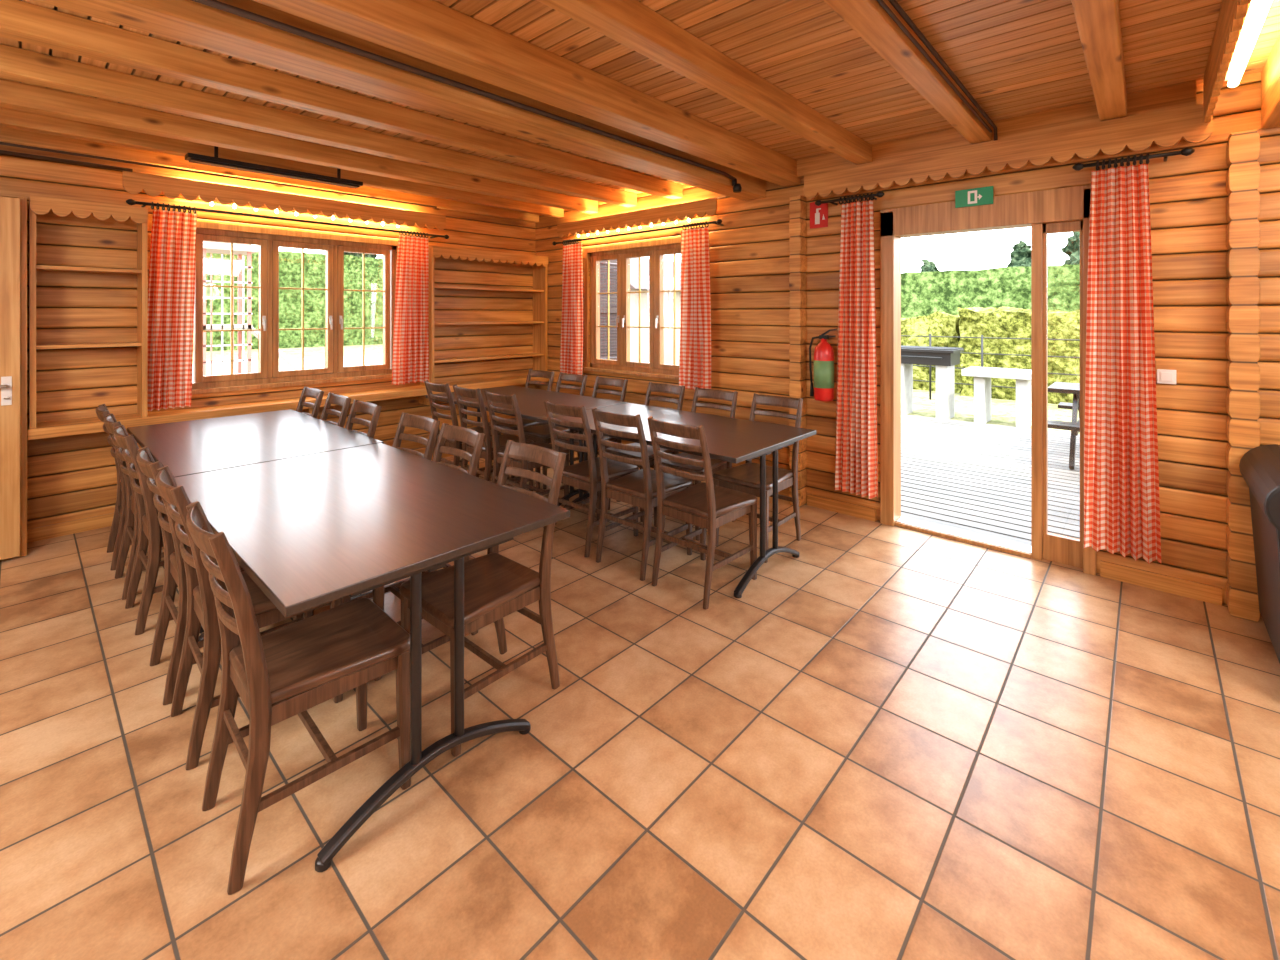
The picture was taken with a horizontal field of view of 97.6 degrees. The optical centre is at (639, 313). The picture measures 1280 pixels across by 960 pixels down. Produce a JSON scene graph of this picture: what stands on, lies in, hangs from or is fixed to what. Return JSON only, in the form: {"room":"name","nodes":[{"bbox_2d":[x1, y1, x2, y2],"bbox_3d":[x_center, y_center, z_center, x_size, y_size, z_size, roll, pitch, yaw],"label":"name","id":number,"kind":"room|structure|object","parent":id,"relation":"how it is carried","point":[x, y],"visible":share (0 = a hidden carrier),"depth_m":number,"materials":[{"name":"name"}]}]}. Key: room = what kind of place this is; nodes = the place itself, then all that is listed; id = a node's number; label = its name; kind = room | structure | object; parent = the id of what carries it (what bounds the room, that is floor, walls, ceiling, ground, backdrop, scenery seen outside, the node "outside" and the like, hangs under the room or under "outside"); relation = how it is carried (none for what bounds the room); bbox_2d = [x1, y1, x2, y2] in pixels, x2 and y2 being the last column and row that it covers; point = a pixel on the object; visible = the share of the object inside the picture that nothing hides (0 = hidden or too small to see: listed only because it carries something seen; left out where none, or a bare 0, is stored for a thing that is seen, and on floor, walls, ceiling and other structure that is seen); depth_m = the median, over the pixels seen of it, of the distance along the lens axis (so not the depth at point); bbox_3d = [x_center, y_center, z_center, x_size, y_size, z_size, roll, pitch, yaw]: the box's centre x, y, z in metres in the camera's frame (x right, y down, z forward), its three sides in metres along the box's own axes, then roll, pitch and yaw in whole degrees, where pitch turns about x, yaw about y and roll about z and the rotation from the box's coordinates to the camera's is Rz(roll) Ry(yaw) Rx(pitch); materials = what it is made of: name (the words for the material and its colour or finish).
{"room":"dining room","nodes":[
{"label":"dining room","id":0,"kind":"room"},
{"bbox_2d":[0,145,535,528],"bbox_3d":[-3.663,0.150,4.464,0.158,2.800,7.193,0,0,42],"label":"wall","id":1,"kind":"structure","parent":0,"point":[72,477],"depth_m":4.14,"materials":[{"name":"brown wood"}]},
{"bbox_2d":[0,197,19,559],"bbox_3d":[-4.214,0.400,3.201,0.094,2.260,0.900,0,0,42],"label":"door","id":2,"kind":"structure","parent":1,"relation":"in","point":[9,207],"depth_m":3.50,"materials":[{"name":"brown wood"}]},
{"bbox_2d":[18,196,26,556],"bbox_3d":[-4.059,0.400,3.681,0.300,2.300,0.040,0,0,42],"label":"trim","id":3,"kind":"structure","parent":1,"relation":"attached to","point":[23,200],"depth_m":3.58,"materials":[{"name":"brown wood"}]},
{"bbox_2d":[0,150,132,171],"bbox_3d":[-4.761,-1.050,2.934,0.024,0.024,3.130,0,0,42],"label":"conduit pipe","id":4,"kind":"object","parent":1,"relation":"attached to","point":[1,151],"visible":1,"depth_m":3.83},
{"bbox_2d":[29,195,147,428],"bbox_3d":[-3.856,-0.013,3.929,0.273,1.517,0.580,0,0,42],"label":"bookshelf","id":5,"kind":"object","parent":1,"relation":"attached to","point":[41,205],"visible":1,"depth_m":3.89,"materials":[{"name":"brown wood"}]},
{"bbox_2d":[27,435,517,542],"bbox_3d":[-3.601,1.505,4.402,0.016,0.090,6.843,0,0,42],"label":"baseboard","id":6,"kind":"structure","parent":1,"relation":"attached to","point":[101,521],"depth_m":3.94,"materials":[{"name":"brown wood"}]},
{"bbox_2d":[123,171,445,229],"bbox_3d":[-2.909,-0.960,5.001,0.022,0.160,2.520,0,0,42],"label":"trim","id":7,"kind":"structure","parent":1,"relation":"attached to","point":[133,182],"depth_m":4.75,"materials":[{"name":"brown wood"}]},
{"bbox_2d":[126,199,448,238],"bbox_3d":[-2.913,-0.804,5.018,0.208,0.060,2.520,0,0,42],"label":"curtain rod","id":8,"kind":"object","parent":1,"relation":"attached to","point":[129,201],"visible":1,"depth_m":4.64,"materials":[{"name":"black metal"}]},
{"bbox_2d":[148,209,196,410],"bbox_3d":[-3.533,-0.030,4.214,0.088,1.489,0.315,0,0,42],"label":"curtain","id":9,"kind":"object","parent":8,"relation":"hanging from","point":[171,288],"visible":0.97,"depth_m":4.22,"materials":[{"name":"fabric"}]},
{"bbox_2d":[392,235,428,384],"bbox_3d":[-2.295,-0.041,5.592,0.090,1.469,0.386,0,0,42],"label":"curtain","id":10,"kind":"object","parent":8,"relation":"hanging from","point":[410,363],"visible":1,"depth_m":5.60,"materials":[{"name":"fabric"}]},
{"bbox_2d":[27,375,548,439],"bbox_3d":[-2.623,0.838,5.283,0.285,0.185,4.263,0,0,42],"label":"window ledge","id":11,"kind":"object","parent":1,"relation":"attached to","point":[43,430],"visible":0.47,"depth_m":4.46,"materials":[{"name":"brown wood"}]},
{"bbox_2d":[192,221,397,394],"bbox_3d":[-3.046,-0.052,5.067,0.165,1.375,1.791,0,0,42],"label":"window","id":12,"kind":"structure","parent":1,"relation":"in","point":[268,374],"depth_m":4.92,"materials":[{"name":"brown wood"}]},
{"bbox_2d":[200,199,404,227],"bbox_3d":[-2.917,-0.890,5.028,0.028,0.059,1.650,0,0,42],"label":"light strip","id":13,"kind":"object","parent":1,"relation":"attached to","point":[211,203],"visible":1,"depth_m":4.91,"materials":[{"name":"white plastic"}]},
{"bbox_2d":[420,246,548,385],"bbox_3d":[-1.702,0.026,6.311,0.273,1.437,1.483,0,0,42],"label":"bookshelf","id":14,"kind":"object","parent":1,"relation":"attached to","point":[540,263],"visible":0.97,"depth_m":6.38,"materials":[{"name":"brown wood"}]},
{"bbox_2d":[0,443,1279,959],"bbox_3d":[-0.335,1.600,1.457,9.130,0.100,7.193,0,0,42],"label":"floor","id":15,"kind":"structure","parent":0,"point":[895,742],"depth_m":1.89,"materials":[{"name":"tile"}]},
{"bbox_2d":[96,404,125,570],"bbox_3d":[-3.175,1.066,3.670,0.430,0.972,0.564,0,0,44],"label":"dining chair","id":16,"kind":"object","parent":15,"relation":"on","point":[116,532],"visible":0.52,"depth_m":3.44,"materials":[{"name":"brown wood"}]},
{"bbox_2d":[104,413,163,599],"bbox_3d":[-2.792,1.066,3.323,0.430,0.972,0.564,0,0,42],"label":"dining chair","id":17,"kind":"object","parent":15,"relation":"on","point":[130,532],"visible":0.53,"depth_m":3.22,"materials":[{"name":"brown wood"}]},
{"bbox_2d":[114,425,177,634],"bbox_3d":[-2.421,1.066,2.989,0.430,0.972,0.564,0,0,42],"label":"dining chair","id":18,"kind":"object","parent":15,"relation":"on","point":[149,537],"visible":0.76,"depth_m":2.75,"materials":[{"name":"brown wood"}]},
{"bbox_2d":[136,446,302,704],"bbox_3d":[-1.872,1.066,2.505,0.430,0.972,0.564,0,0,43],"label":"dining chair","id":19,"kind":"object","parent":15,"relation":"on","point":[174,568],"visible":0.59,"depth_m":2.31,"materials":[{"name":"brown wood"}]},
{"bbox_2d":[156,465,342,769],"bbox_3d":[-1.520,1.066,2.190,0.430,0.972,0.564,0,0,44],"label":"dining chair","id":20,"kind":"object","parent":15,"relation":"on","point":[201,607],"visible":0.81,"depth_m":1.99,"materials":[{"name":"brown wood"}]},
{"bbox_2d":[127,409,383,632],"bbox_3d":[-2.481,1.155,3.542,1.700,0.790,0.970,0,0,42],"label":"dining table","id":21,"kind":"object","parent":15,"relation":"on","point":[190,447],"visible":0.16,"depth_m":3.39,"materials":[{"name":"brown wood"}]},
{"bbox_2d":[186,501,410,894],"bbox_3d":[-1.079,1.066,1.783,0.430,0.972,0.564,0,0,43],"label":"dining chair","id":22,"kind":"object","parent":15,"relation":"on","point":[279,675],"visible":0.99,"depth_m":1.72,"materials":[{"name":"brown wood"}]},
{"bbox_2d":[296,386,323,417],"bbox_3d":[-2.714,1.066,4.189,0.430,0.972,0.564,0,0,43],"label":"dining chair","id":23,"kind":"object","parent":15,"relation":"on","point":[317,394],"visible":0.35,"depth_m":4.39,"materials":[{"name":"brown wood"}]},
{"bbox_2d":[320,393,350,427],"bbox_3d":[-2.328,1.066,3.844,0.430,0.972,0.564,0,0,44],"label":"dining chair","id":24,"kind":"object","parent":15,"relation":"on","point":[332,398],"visible":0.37,"depth_m":4.05,"materials":[{"name":"brown wood"}]},
{"bbox_2d":[345,400,381,437],"bbox_3d":[-1.960,1.066,3.501,0.430,0.972,0.564,0,0,43],"label":"dining chair","id":25,"kind":"object","parent":15,"relation":"on","point":[372,409],"visible":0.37,"depth_m":3.70,"materials":[{"name":"brown wood"}]},
{"bbox_2d":[174,443,569,871],"bbox_3d":[-1.225,1.155,2.381,1.700,0.790,0.970,0,0,42],"label":"dining table","id":26,"kind":"object","parent":15,"relation":"on","point":[313,530],"visible":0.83,"depth_m":1.99,"materials":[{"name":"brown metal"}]},
{"bbox_2d":[343,423,484,680],"bbox_3d":[-1.077,1.066,2.691,0.430,0.972,0.564,0,0,43],"label":"dining chair","id":27,"kind":"object","parent":15,"relation":"on","point":[474,438],"visible":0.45,"depth_m":2.80,"materials":[{"name":"brown wood"}]},
{"bbox_2d":[392,412,439,572],"bbox_3d":[-1.413,1.066,3.008,0.430,0.972,0.564,0,0,40],"label":"dining chair","id":28,"kind":"object","parent":15,"relation":"on","point":[430,425],"visible":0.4,"depth_m":3.20,"materials":[{"name":"brown wood"}]},
{"bbox_2d":[424,380,500,477],"bbox_3d":[-1.574,1.066,4.966,0.430,0.972,0.564,0,0,43],"label":"dining chair","id":29,"kind":"object","parent":15,"relation":"on","point":[444,388],"visible":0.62,"depth_m":4.77,"materials":[{"name":"brown wood"}]},
{"bbox_2d":[400,440,565,756],"bbox_3d":[-0.623,1.066,2.289,0.430,0.972,0.564,0,0,41],"label":"dining chair","id":30,"kind":"object","parent":15,"relation":"on","point":[496,586],"visible":0.7,"depth_m":2.26,"materials":[{"name":"brown wood"}]},
{"bbox_2d":[453,384,533,490],"bbox_3d":[-1.225,1.066,4.663,0.430,0.972,0.564,0,0,44],"label":"dining chair","id":31,"kind":"object","parent":15,"relation":"on","point":[487,448],"visible":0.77,"depth_m":4.47,"materials":[{"name":"brown wood"}]},
{"bbox_2d":[488,369,554,477],"bbox_3d":[-1.179,1.066,5.611,0.430,0.972,0.564,0,0,41],"label":"dining chair","id":32,"kind":"object","parent":15,"relation":"on","point":[532,373],"visible":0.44,"depth_m":5.66,"materials":[{"name":"brown wood"}]},
{"bbox_2d":[426,385,627,505],"bbox_3d":[-1.055,1.155,5.037,1.700,0.790,0.970,0,0,42],"label":"dining table","id":33,"kind":"object","parent":15,"relation":"on","point":[530,401],"visible":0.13,"depth_m":4.86,"materials":[{"name":"brown wood"}]},
{"bbox_2d":[484,390,569,505],"bbox_3d":[-0.885,1.066,4.359,0.430,0.972,0.564,0,0,43],"label":"dining chair","id":34,"kind":"object","parent":15,"relation":"on","point":[490,397],"visible":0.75,"depth_m":4.23,"materials":[{"name":"brown wood"}]},
{"bbox_2d":[517,372,586,488],"bbox_3d":[-0.814,1.066,5.273,0.430,0.972,0.564,0,0,42],"label":"dining chair","id":35,"kind":"object","parent":15,"relation":"on","point":[538,433],"visible":0.41,"depth_m":5.26,"materials":[{"name":"brown wood"}]},
{"bbox_2d":[544,400,638,557],"bbox_3d":[-0.336,1.066,3.850,0.430,0.972,0.564,0,0,42],"label":"dining chair","id":36,"kind":"object","parent":15,"relation":"on","point":[585,475],"visible":0.82,"depth_m":3.70,"materials":[{"name":"brown wood"}]},
{"bbox_2d":[557,376,627,499],"bbox_3d":[-0.420,1.066,4.932,0.430,0.972,0.564,0,0,41],"label":"dining chair","id":37,"kind":"object","parent":15,"relation":"on","point":[622,383],"visible":0.33,"depth_m":5.03,"materials":[{"name":"brown wood"}]},
{"bbox_2d":[592,407,692,580],"bbox_3d":[0.013,1.066,3.539,0.430,0.972,0.564,0,0,41],"label":"dining chair","id":38,"kind":"object","parent":15,"relation":"on","point":[638,488],"visible":0.97,"depth_m":3.43,"materials":[{"name":"brown wood"}]},
{"bbox_2d":[605,382,684,521],"bbox_3d":[0.055,1.066,4.494,0.430,0.972,0.564,0,0,43],"label":"dining chair","id":39,"kind":"object","parent":15,"relation":"on","point":[654,387],"visible":0.4,"depth_m":4.54,"materials":[{"name":"brown wood"}]},
{"bbox_2d":[537,403,815,597],"bbox_3d":[0.200,1.155,3.876,1.700,0.790,0.970,0,0,42],"label":"dining table","id":40,"kind":"object","parent":15,"relation":"on","point":[733,440],"visible":0.61,"depth_m":3.50,"materials":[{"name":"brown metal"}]},
{"bbox_2d":[654,387,737,540],"bbox_3d":[0.426,1.066,4.154,0.430,0.972,0.564,0,0,42],"label":"dining chair","id":41,"kind":"object","parent":15,"relation":"on","point":[716,465],"visible":0.45,"depth_m":4.19,"materials":[{"name":"brown wood"}]},
{"bbox_2d":[647,416,756,609],"bbox_3d":[0.357,1.066,3.223,0.430,0.972,0.564,0,0,44],"label":"dining chair","id":42,"kind":"object","parent":15,"relation":"on","point":[707,505],"visible":1,"depth_m":3.14,"materials":[{"name":"brown wood"}]},
{"bbox_2d":[713,393,802,562],"bbox_3d":[0.816,1.066,3.812,0.430,0.972,0.564,0,0,42],"label":"dining chair","id":43,"kind":"object","parent":15,"relation":"on","point":[745,478],"visible":0.62,"depth_m":3.79,"materials":[{"name":"brown wood"}]},
{"bbox_2d":[789,195,806,506],"bbox_3d":[1.284,0.299,4.553,0.100,2.501,0.111,0,0,42],"label":"end post","id":44,"kind":"object","parent":15,"relation":"on","point":[797,205],"visible":0.84,"depth_m":4.52,"materials":[{"name":"brown wood"}]},
{"bbox_2d":[1226,129,1259,621],"bbox_3d":[3.109,0.310,2.889,0.110,2.480,0.131,0,0,42],"label":"end post","id":45,"kind":"object","parent":15,"relation":"on","point":[1243,147],"visible":0.86,"depth_m":2.85,"materials":[{"name":"brown wood"}]},
{"bbox_2d":[1239,444,1279,662],"bbox_3d":[3.602,1.090,1.793,2.240,0.920,0.830,0,0,42],"label":"leather sofa","id":46,"kind":"object","parent":15,"relation":"on","point":[1259,467],"visible":1,"depth_m":2.46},
{"bbox_2d":[0,0,1279,200],"bbox_3d":[-0.318,-1.310,1.476,9.130,0.120,7.252,0,0,42],"label":"ceiling","id":47,"kind":"structure","parent":0,"point":[1014,58],"depth_m":2.72,"materials":[{"name":"brown wood"}]},
{"bbox_2d":[0,127,538,222],"bbox_3d":[-3.572,-1.190,4.381,0.075,0.119,6.873,0,0,42],"label":"beam","id":48,"kind":"structure","parent":47,"relation":"attached to","point":[7,135],"depth_m":4.44,"materials":[{"name":"brown wood"}]},
{"bbox_2d":[185,146,362,188],"bbox_3d":[-2.787,-1.162,4.358,0.120,0.174,1.170,0,0,42],"label":"bar","id":49,"kind":"object","parent":47,"relation":"attached to","point":[191,157],"visible":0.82,"depth_m":4.26,"materials":[{"name":"black metal"}]},
{"bbox_2d":[0,108,563,217],"bbox_3d":[-3.232,-1.194,4.075,0.100,0.109,6.873,0,0,42],"label":"ceiling beam","id":50,"kind":"structure","parent":47,"relation":"attached to","point":[14,119],"depth_m":4.16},
{"bbox_2d":[0,78,597,213],"bbox_3d":[-2.809,-1.184,3.693,0.120,0.129,6.873,0,0,42],"label":"ceiling beam","id":51,"kind":"structure","parent":47,"relation":"attached to","point":[18,96],"depth_m":3.79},
{"bbox_2d":[0,44,636,206],"bbox_3d":[-2.379,-1.184,3.304,0.120,0.129,6.873,0,0,42],"label":"ceiling beam","id":52,"kind":"structure","parent":47,"relation":"attached to","point":[16,64],"depth_m":3.35,"materials":[{"name":"wood"}]},
{"bbox_2d":[0,0,682,199],"bbox_3d":[-1.934,-1.184,2.902,0.120,0.129,6.873,0,0,42],"label":"ceiling beam","id":53,"kind":"structure","parent":47,"relation":"attached to","point":[22,21],"depth_m":2.88,"materials":[{"name":"wood"}]},
{"bbox_2d":[34,0,765,200],"bbox_3d":[-1.303,-1.124,2.332,0.220,0.249,6.873,0,0,42],"label":"ceiling beam","id":54,"kind":"structure","parent":47,"relation":"attached to","point":[190,22],"depth_m":2.44,"materials":[{"name":"wood"}]},
{"bbox_2d":[192,0,735,179],"bbox_3d":[-1.377,-1.060,2.034,0.028,0.048,6.332,0,0,42],"label":"conduit pipe","id":55,"kind":"object","parent":47,"relation":"attached to","point":[216,4],"visible":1,"depth_m":2.47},
{"bbox_2d":[253,0,800,185],"bbox_3d":[-1.047,-1.159,2.100,0.170,0.179,6.873,0,0,42],"label":"ceiling beam","id":56,"kind":"structure","parent":47,"relation":"attached to","point":[430,31],"depth_m":2.60,"materials":[{"name":"wood"}]},
{"bbox_2d":[537,0,871,164],"bbox_3d":[-0.583,-1.184,1.681,0.120,0.129,6.873,0,0,42],"label":"ceiling beam","id":57,"kind":"structure","parent":47,"relation":"attached to","point":[630,23],"depth_m":2.61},
{"bbox_2d":[823,0,991,143],"bbox_3d":[-0.019,-1.184,1.172,0.120,0.129,6.873,0,0,42],"label":"ceiling beam","id":58,"kind":"structure","parent":47,"relation":"attached to","point":[867,18],"depth_m":2.49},
{"bbox_2d":[876,0,991,132],"bbox_3d":[-0.028,-1.150,1.050,0.016,0.016,6.680,0,0,42],"label":"conduit pipe","id":59,"kind":"object","parent":47,"relation":"attached to","point":[882,3],"visible":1,"depth_m":2.50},
{"bbox_2d":[888,0,997,140],"bbox_3d":[0.016,-1.134,1.084,0.020,0.132,6.790,0,0,42],"label":"conduit pipe","id":60,"kind":"object","parent":47,"relation":"attached to","point":[894,3],"visible":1,"depth_m":2.60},
{"bbox_2d":[1071,0,1126,120],"bbox_3d":[0.470,-1.184,0.729,0.120,0.129,6.873,0,0,42],"label":"ceiling beam","id":61,"kind":"structure","parent":47,"relation":"attached to","point":[1098,22],"depth_m":2.41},
{"bbox_2d":[1224,0,1272,87],"bbox_3d":[0.836,-1.200,0.433,0.060,0.095,6.563,0,0,42],"label":"strip light","id":62,"kind":"object","parent":47,"relation":"attached to","point":[1257,11],"visible":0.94,"depth_m":2.39,"materials":[{"name":"white plastic"}]},
{"bbox_2d":[1261,35,1279,128],"bbox_3d":[0.945,-1.099,0.300,0.120,0.299,6.873,0,0,42],"label":"ceiling beam","id":63,"kind":"structure","parent":47,"relation":"attached to","point":[1270,74],"depth_m":2.67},
{"bbox_2d":[535,72,1279,604],"bbox_3d":[2.075,0.150,4.020,8.990,2.800,0.158,0,0,42],"label":"wall","id":64,"kind":"structure","parent":0,"point":[749,255],"depth_m":3.16,"materials":[{"name":"brown wood"}]},
{"bbox_2d":[583,237,680,379],"bbox_3d":[-0.012,-0.052,5.834,1.586,1.375,0.165,0,0,42],"label":"window","id":65,"kind":"structure","parent":64,"relation":"in","point":[621,253],"depth_m":5.94,"materials":[{"name":"brown wood"}]},
{"bbox_2d":[600,260,616,359],"bbox_3d":[-0.347,-0.045,6.652,0.035,1.250,0.480,0,0,42],"label":"window shutter","id":66,"kind":"object","parent":65,"relation":"attached to","point":[613,272],"visible":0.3,"depth_m":6.62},
{"bbox_2d":[557,198,716,237],"bbox_3d":[-0.132,-0.960,5.745,2.200,0.160,0.022,0,0,42],"label":"trim","id":67,"kind":"structure","parent":64,"relation":"attached to","point":[681,211],"depth_m":5.60,"materials":[{"name":"brown wood"}]},
{"bbox_2d":[552,219,723,245],"bbox_3d":[-0.093,-0.804,5.729,2.320,0.060,0.208,0,0,42],"label":"curtain rod","id":68,"kind":"object","parent":64,"relation":"attached to","point":[719,221],"visible":1,"depth_m":5.44,"materials":[{"name":"black metal"}]},
{"bbox_2d":[560,243,582,374],"bbox_3d":[-0.765,-0.051,6.234,0.340,1.449,0.088,0,0,42],"label":"curtain","id":69,"kind":"object","parent":68,"relation":"hanging from","point":[571,355],"visible":0.98,"depth_m":6.20,"materials":[{"name":"fabric"}]},
{"bbox_2d":[679,227,710,390],"bbox_3d":[0.498,-0.041,5.093,0.351,1.469,0.088,0,0,42],"label":"curtain","id":70,"kind":"object","parent":68,"relation":"hanging from","point":[695,331],"visible":0.98,"depth_m":5.07,"materials":[{"name":"fabric"}]},
{"bbox_2d":[810,202,827,228],"bbox_3d":[1.432,-0.795,4.486,0.150,0.210,0.010,0,0,42],"label":"fire extinguisher sign","id":71,"kind":"object","parent":64,"relation":"attached to","point":[818,215],"visible":0.95,"depth_m":4.48,"materials":[{"name":"red paint"}]},
{"bbox_2d":[809,329,836,400],"bbox_3d":[1.433,0.392,4.364,0.182,0.556,0.171,0,0,-4],"label":"fire extinguisher","id":72,"kind":"object","parent":64,"relation":"attached to","point":[823,390],"visible":1,"depth_m":4.30,"materials":[{"name":"red paint"}]},
{"bbox_2d":[815,191,883,205],"bbox_3d":[1.594,-0.854,4.225,0.520,0.060,0.178,0,0,42],"label":"curtain rod","id":73,"kind":"object","parent":64,"relation":"attached to","point":[879,194],"visible":1,"depth_m":4.15,"materials":[{"name":"black metal"}]},
{"bbox_2d":[835,200,877,498],"bbox_3d":[1.595,0.255,4.140,0.308,2.159,0.086,0,0,42],"label":"curtain","id":74,"kind":"object","parent":73,"relation":"hanging from","point":[856,418],"visible":1,"depth_m":4.12,"materials":[{"name":"fabric"}]},
{"bbox_2d":[605,448,1221,605],"bbox_3d":[1.946,1.505,4.018,8.700,0.090,0.016,0,0,42],"label":"baseboard","id":75,"kind":"structure","parent":64,"relation":"attached to","point":[1156,581],"depth_m":3.20,"materials":[{"name":"brown wood"}]},
{"bbox_2d":[880,185,1095,575],"bbox_3d":[2.300,0.390,3.799,1.240,2.320,0.185,0,0,42],"label":"door","id":76,"kind":"structure","parent":64,"relation":"in","point":[1060,210],"depth_m":3.60,"materials":[{"name":"brown wood"}]},
{"bbox_2d":[955,186,992,207],"bbox_3d":[2.224,-0.777,3.729,0.220,0.115,0.018,0,0,42],"label":"exit sign","id":77,"kind":"object","parent":76,"relation":"attached to","point":[983,195],"visible":1,"depth_m":3.72,"materials":[{"name":"green plastic"}]},
{"bbox_2d":[797,81,1195,177],"bbox_3d":[2.146,-1.179,3.792,2.300,0.139,0.079,0,0,42],"label":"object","id":78,"kind":"structure","parent":64,"relation":"attached to","point":[1184,94],"depth_m":3.49,"materials":[{"name":"brown wood"}]},
{"bbox_2d":[804,103,1212,198],"bbox_3d":[2.160,-1.010,3.703,2.280,0.200,0.025,0,0,42],"label":"trim","id":79,"kind":"structure","parent":64,"relation":"attached to","point":[1166,128],"depth_m":3.47,"materials":[{"name":"brown wood"}]},
{"bbox_2d":[1072,147,1194,170],"bbox_3d":[2.770,-0.854,3.163,0.510,0.060,0.178,0,0,42],"label":"curtain rod","id":80,"kind":"object","parent":64,"relation":"attached to","point":[1187,151],"visible":0.99,"depth_m":3.11,"materials":[{"name":"black metal"}]},
{"bbox_2d":[1084,164,1160,563],"bbox_3d":[2.701,0.265,3.142,0.329,2.179,0.093,0,0,42],"label":"curtain","id":81,"kind":"object","parent":80,"relation":"hanging from","point":[1122,503],"visible":1,"depth_m":3.14,"materials":[{"name":"fabric"}]},
{"bbox_2d":[1157,369,1175,383],"bbox_3d":[2.936,0.350,3.123,0.080,0.080,0.017,0,0,42],"label":"light switch","id":82,"kind":"object","parent":64,"relation":"attached to","point":[1164,376],"visible":1,"depth_m":3.12,"materials":[{"name":"white plastic"}]},
{"bbox_2d":[1203,0,1251,121],"bbox_3d":[0.717,-1.124,0.439,0.025,0.248,6.773,0,0,42],"label":"trim","id":83,"kind":"structure","parent":64,"relation":"attached to","point":[1232,13],"depth_m":2.28,"materials":[{"name":"brown wood"}]},
{"bbox_3d":[-2.693,0.150,-1.153,8.850,2.800,0.158,0,0,42],"label":"wall","id":84,"kind":"structure","parent":0,"visible":0},
{"bbox_2d":[0,142,436,207],"bbox_3d":[-3.951,-1.100,3.786,0.018,0.038,5.480,0,0,42],"label":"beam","id":85,"kind":"structure","parent":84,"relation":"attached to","point":[1,143],"depth_m":4.33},
{"label":"outside","id":86,"kind":"structure","parent":0,"visible":0},
{"bbox_2d":[193,344,1079,433],"bbox_3d":[-7.777,1.880,13.766,90.000,0.340,90.000,0,0,42],"label":"lawn","id":87,"kind":"structure","parent":86,"point":[1003,412],"depth_m":10.70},
{"bbox_2d":[192,354,382,381],"bbox_3d":[-9.106,1.698,12.482,17.750,0.015,18.313,0,0,42],"label":"gravel ground","id":88,"kind":"structure","parent":87,"relation":"on","point":[353,360],"depth_m":19.11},
{"bbox_2d":[193,241,301,375],"bbox_3d":[-9.328,-0.180,13.497,1.140,3.740,2.322,0,0,42],"label":"trellis","id":89,"kind":"object","parent":88,"relation":"on","point":[208,247],"visible":0.57,"depth_m":12.89,"materials":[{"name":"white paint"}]},
{"bbox_2d":[193,249,382,351],"bbox_3d":[-17.159,-0.765,29.638,1.374,4.949,21.158,0,0,42],"label":"hedge","id":90,"kind":"object","parent":87,"relation":"on","point":[290,263],"visible":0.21,"depth_m":28.62,"materials":[{"name":"green plant"}]},
{"bbox_2d":[600,258,680,364],"bbox_3d":[0.243,-0.130,19.660,3.600,3.640,5.100,0,0,42],"label":"chalet","id":91,"kind":"object","parent":87,"relation":"on","point":[634,262],"visible":0.08,"depth_m":18.03,"materials":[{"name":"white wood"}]},
{"bbox_2d":[901,345,963,418],"bbox_3d":[4.758,1.133,9.405,1.050,1.153,0.763,0,0,42],"label":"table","id":92,"kind":"object","parent":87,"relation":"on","point":[945,359],"visible":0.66,"depth_m":9.15,"materials":[{"name":"black metal"}]},
{"bbox_2d":[901,313,964,392],"bbox_3d":[6.605,0.849,13.020,1.811,1.722,1.240,0,0,42],"label":"bush","id":93,"kind":"object","parent":87,"relation":"on","point":[924,324],"visible":0.32,"depth_m":12.54,"materials":[{"name":"green plant"}]},
{"bbox_2d":[901,414,1079,545],"bbox_3d":[4.811,1.633,4.952,11.500,0.105,4.883,0,0,42],"label":"deck","id":94,"kind":"object","parent":87,"relation":"on","point":[973,477],"visible":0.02,"depth_m":5.41,"materials":[{"name":"grey wood"}]},
{"bbox_2d":[1048,382,1079,468],"bbox_3d":[5.386,1.196,5.737,1.900,0.783,1.835,0,0,42],"label":"picnic table","id":95,"kind":"object","parent":94,"relation":"on","point":[1056,387],"visible":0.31,"depth_m":5.91,"materials":[{"name":"grey wood"}]},
{"bbox_2d":[901,264,1079,317],"bbox_3d":[10.110,0.121,18.630,22.100,3.178,1.335,0,0,42],"label":"hedge","id":96,"kind":"object","parent":87,"relation":"on","point":[944,293],"visible":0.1,"depth_m":17.44,"materials":[{"name":"green plant"}]},
{"bbox_2d":[901,334,1079,399],"bbox_3d":[6.139,1.055,10.896,13.535,1.310,0.040,0,0,42],"label":"fence","id":97,"kind":"object","parent":87,"relation":"on","point":[929,336],"visible":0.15,"depth_m":10.59,"materials":[{"name":"black metal"}]},
{"bbox_2d":[961,366,1030,427],"bbox_3d":[5.648,1.290,8.711,1.000,0.840,0.700,0,0,42],"label":"table","id":98,"kind":"object","parent":87,"relation":"on","point":[982,376],"visible":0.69,"depth_m":8.59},
{"bbox_2d":[955,304,1079,403],"bbox_3d":[7.836,0.750,11.525,2.256,1.919,1.484,0,0,42],"label":"bush","id":99,"kind":"object","parent":87,"relation":"on","point":[1003,320],"visible":0.64,"depth_m":11.08,"materials":[{"name":"green plant"}]},
{"bbox_2d":[1004,237,1030,267],"bbox_3d":[13.099,-0.467,19.225,2.149,4.354,2.180,0,0,0],"label":"conifer tree","id":100,"kind":"object","parent":87,"relation":"on","point":[1016,258],"visible":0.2,"depth_m":19.16,"materials":[{"name":"green plant"}]},
{"bbox_2d":[1059,231,1079,264],"bbox_3d":[14.870,-0.944,18.265,3.389,5.308,3.151,0,0,20],"label":"conifer tree","id":101,"kind":"object","parent":87,"relation":"on","point":[1071,243],"visible":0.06,"depth_m":18.51,"materials":[{"name":"green plant"}]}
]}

